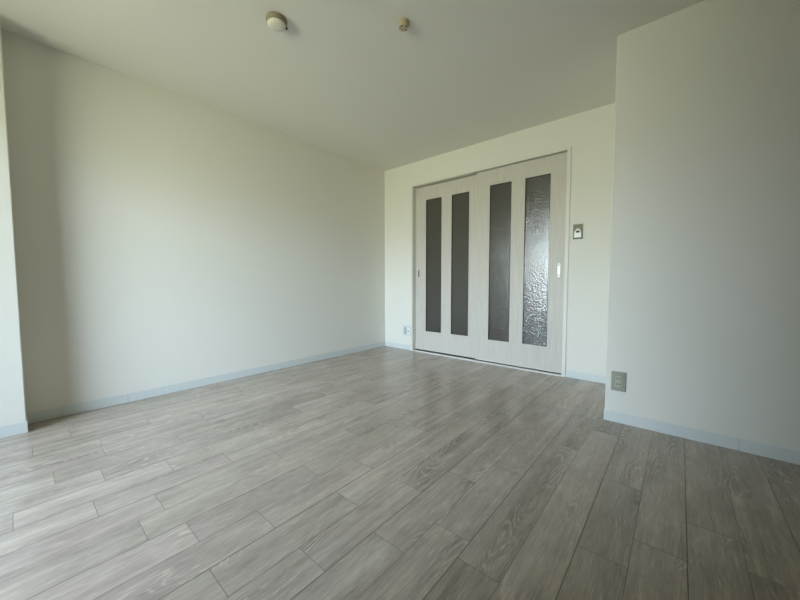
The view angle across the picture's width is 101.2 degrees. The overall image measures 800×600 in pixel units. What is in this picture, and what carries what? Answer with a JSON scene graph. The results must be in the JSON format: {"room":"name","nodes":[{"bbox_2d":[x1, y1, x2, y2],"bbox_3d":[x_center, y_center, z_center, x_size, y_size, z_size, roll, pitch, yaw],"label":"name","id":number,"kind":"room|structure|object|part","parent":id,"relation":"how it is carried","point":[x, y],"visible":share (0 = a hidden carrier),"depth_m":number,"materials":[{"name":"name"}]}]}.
{"room":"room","nodes":[
{"label":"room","id":0,"kind":"room"},
{"bbox_2d":[0,24,26,426],"bbox_3d":[-2.811,-0.373,1.358,0.168,2.400,1.575,3,4,40],"label":"wall column","id":1,"kind":"structure","parent":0,"point":[12,388],"depth_m":1.89,"materials":[{"name":"white paint"}]},
{"bbox_2d":[0,414,27,438],"bbox_3d":[-2.805,0.791,1.423,0.168,0.068,1.579,3,4,40],"label":"baseboard","id":2,"kind":"structure","parent":1,"relation":"attached to","point":[19,428],"depth_m":1.93,"materials":[{"name":"plastic"}]},
{"bbox_2d":[1,29,384,413],"bbox_3d":[-1.863,-0.449,2.713,0.150,2.401,5.170,3,4,40],"label":"wall","id":3,"kind":"structure","parent":0,"point":[163,237],"depth_m":2.59,"materials":[{"name":"white paint"}]},
{"bbox_2d":[27,341,384,423],"bbox_3d":[-1.283,0.682,3.339,0.004,0.068,3.325,3,4,40],"label":"baseboard","id":4,"kind":"structure","parent":3,"relation":"attached to","point":[58,412],"depth_m":2.68,"materials":[{"name":"plastic"}]},
{"bbox_2d":[0,0,703,170],"bbox_3d":[-0.209,-1.631,1.234,4.500,0.120,5.170,3,4,40],"label":"ceiling","id":5,"kind":"structure","parent":0,"point":[343,78],"depth_m":2.18,"materials":[{"name":"white paint"}]},
{"bbox_2d":[265,11,286,31],"bbox_3d":[-0.708,-1.585,1.882,0.117,0.042,0.117,3,4,40],"label":"detector","id":6,"kind":"object","parent":5,"relation":"attached to","point":[276,21],"visible":1,"depth_m":1.85,"materials":[{"name":"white plastic"}]},
{"bbox_2d":[398,17,408,31],"bbox_3d":[0.021,-1.592,1.901,0.066,0.034,0.066,3,4,40],"label":"rosette","id":7,"kind":"object","parent":5,"relation":"attached to","point":[403,23],"visible":1,"depth_m":1.88,"materials":[{"name":"beige plastic"}]},
{"bbox_2d":[0,346,799,599],"bbox_3d":[-0.200,0.885,1.383,4.440,0.120,5.210,3,4,40],"label":"floor","id":8,"kind":"structure","parent":0,"point":[385,472],"depth_m":1.35,"materials":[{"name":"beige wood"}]},
{"bbox_2d":[385,103,614,376],"bbox_3d":[1.430,-0.482,3.224,4.200,2.400,0.120,3,4,40],"label":"wall","id":9,"kind":"structure","parent":0,"point":[590,133],"depth_m":3.01,"materials":[{"name":"white paint"}]},
{"bbox_2d":[403,325,410,335],"bbox_3d":[0.088,0.405,4.330,0.132,0.132,0.016,3,4,40],"label":"outlet plate","id":10,"kind":"object","parent":9,"relation":"attached to","point":[406,329],"visible":1,"depth_m":4.33,"materials":[{"name":"white plastic"}]},
{"bbox_2d":[416,175,476,357],"bbox_3d":[0.564,-0.379,3.984,0.918,2.070,0.036,3,4,40],"label":"door","id":11,"kind":"structure","parent":9,"relation":"in","point":[446,212],"depth_m":3.96,"materials":[{"name":"white wood"}]},
{"bbox_3d":[0.425,-0.424,4.099,0.226,1.650,0.004,3,4,40],"label":"glass pane","id":12,"kind":"part","parent":11,"relation":"part of","materials":[{"name":"grey glass"}]},
{"bbox_3d":[0.709,-0.411,3.858,0.225,1.650,0.004,3,4,40],"label":"glass pane","id":13,"kind":"part","parent":11,"relation":"part of","materials":[{"name":"grey glass"}]},
{"bbox_2d":[411,146,571,376],"bbox_3d":[0.890,-0.371,3.683,1.855,2.128,0.132,3,4,40],"label":"door frame","id":14,"kind":"structure","parent":9,"relation":"attached to","point":[568,149],"depth_m":3.51,"materials":[{"name":"white wood"}]},
{"bbox_2d":[385,341,605,383],"bbox_3d":[0.848,0.659,3.704,2.767,0.068,0.004,3,4,40],"label":"baseboard","id":15,"kind":"structure","parent":9,"relation":"attached to","point":[571,374],"depth_m":3.03,"materials":[{"name":"plastic"}]},
{"bbox_2d":[475,152,566,373],"bbox_3d":[1.209,-0.348,3.386,0.917,2.073,0.036,3,4,40],"label":"door","id":16,"kind":"structure","parent":9,"relation":"in","point":[521,207],"depth_m":3.34,"materials":[{"name":"white wood"}]},
{"bbox_3d":[1.066,-0.393,3.504,0.231,1.661,0.004,3,4,40],"label":"glass pane","id":17,"kind":"part","parent":16,"relation":"part of","materials":[{"name":"grey glass"}]},
{"bbox_3d":[1.354,-0.380,3.259,0.235,1.661,0.004,3,4,40],"label":"glass pane","id":18,"kind":"part","parent":16,"relation":"part of","materials":[{"name":"grey"}]},
{"bbox_2d":[573,224,582,238],"bbox_3d":[1.608,-0.619,2.970,0.080,0.133,0.022,3,4,40],"label":"switch plate","id":19,"kind":"object","parent":9,"relation":"attached to","point":[578,228],"visible":1,"depth_m":2.96,"materials":[{"name":"grey plastic"}]},
{"bbox_2d":[574,231,580,237],"bbox_3d":[1.607,-0.594,2.969,0.061,0.059,0.016,3,4,40],"label":"switch","id":20,"kind":"object","parent":19,"relation":"attached to","point":[577,234],"depth_m":2.96,"materials":[{"name":"white plastic"}]},
{"bbox_2d":[605,0,799,450],"bbox_3d":[2.161,-0.412,1.948,1.430,2.400,0.878,3,4,40],"label":"wall partition","id":21,"kind":"structure","parent":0,"point":[703,328],"depth_m":1.78,"materials":[{"name":"white paint"}]},
{"bbox_2d":[611,371,625,391],"bbox_3d":[1.383,0.515,2.078,0.078,0.124,0.014,3,4,40],"label":"outlet","id":22,"kind":"object","parent":21,"relation":"attached to","point":[618,379],"visible":1,"depth_m":2.07,"materials":[{"name":"grey plastic"}]},
{"bbox_2d":[615,376,621,387],"bbox_3d":[1.379,0.515,2.074,0.033,0.072,0.004,3,4,40],"label":"socket","id":23,"kind":"object","parent":22,"relation":"attached to","point":[618,379],"depth_m":2.07,"materials":[{"name":"grey plastic"}]},
{"bbox_3d":[1.381,0.515,2.076,0.052,0.100,0.002,3,4,40],"label":"frame","id":24,"kind":"part","parent":22,"relation":"part of","materials":[{"name":"grey plastic"}]},
{"bbox_2d":[603,408,799,464],"bbox_3d":[2.159,0.752,2.012,1.433,0.068,0.878,3,4,40],"label":"baseboard","id":25,"kind":"structure","parent":21,"relation":"attached to","point":[756,448],"depth_m":1.82,"materials":[{"name":"plastic"}]}
]}

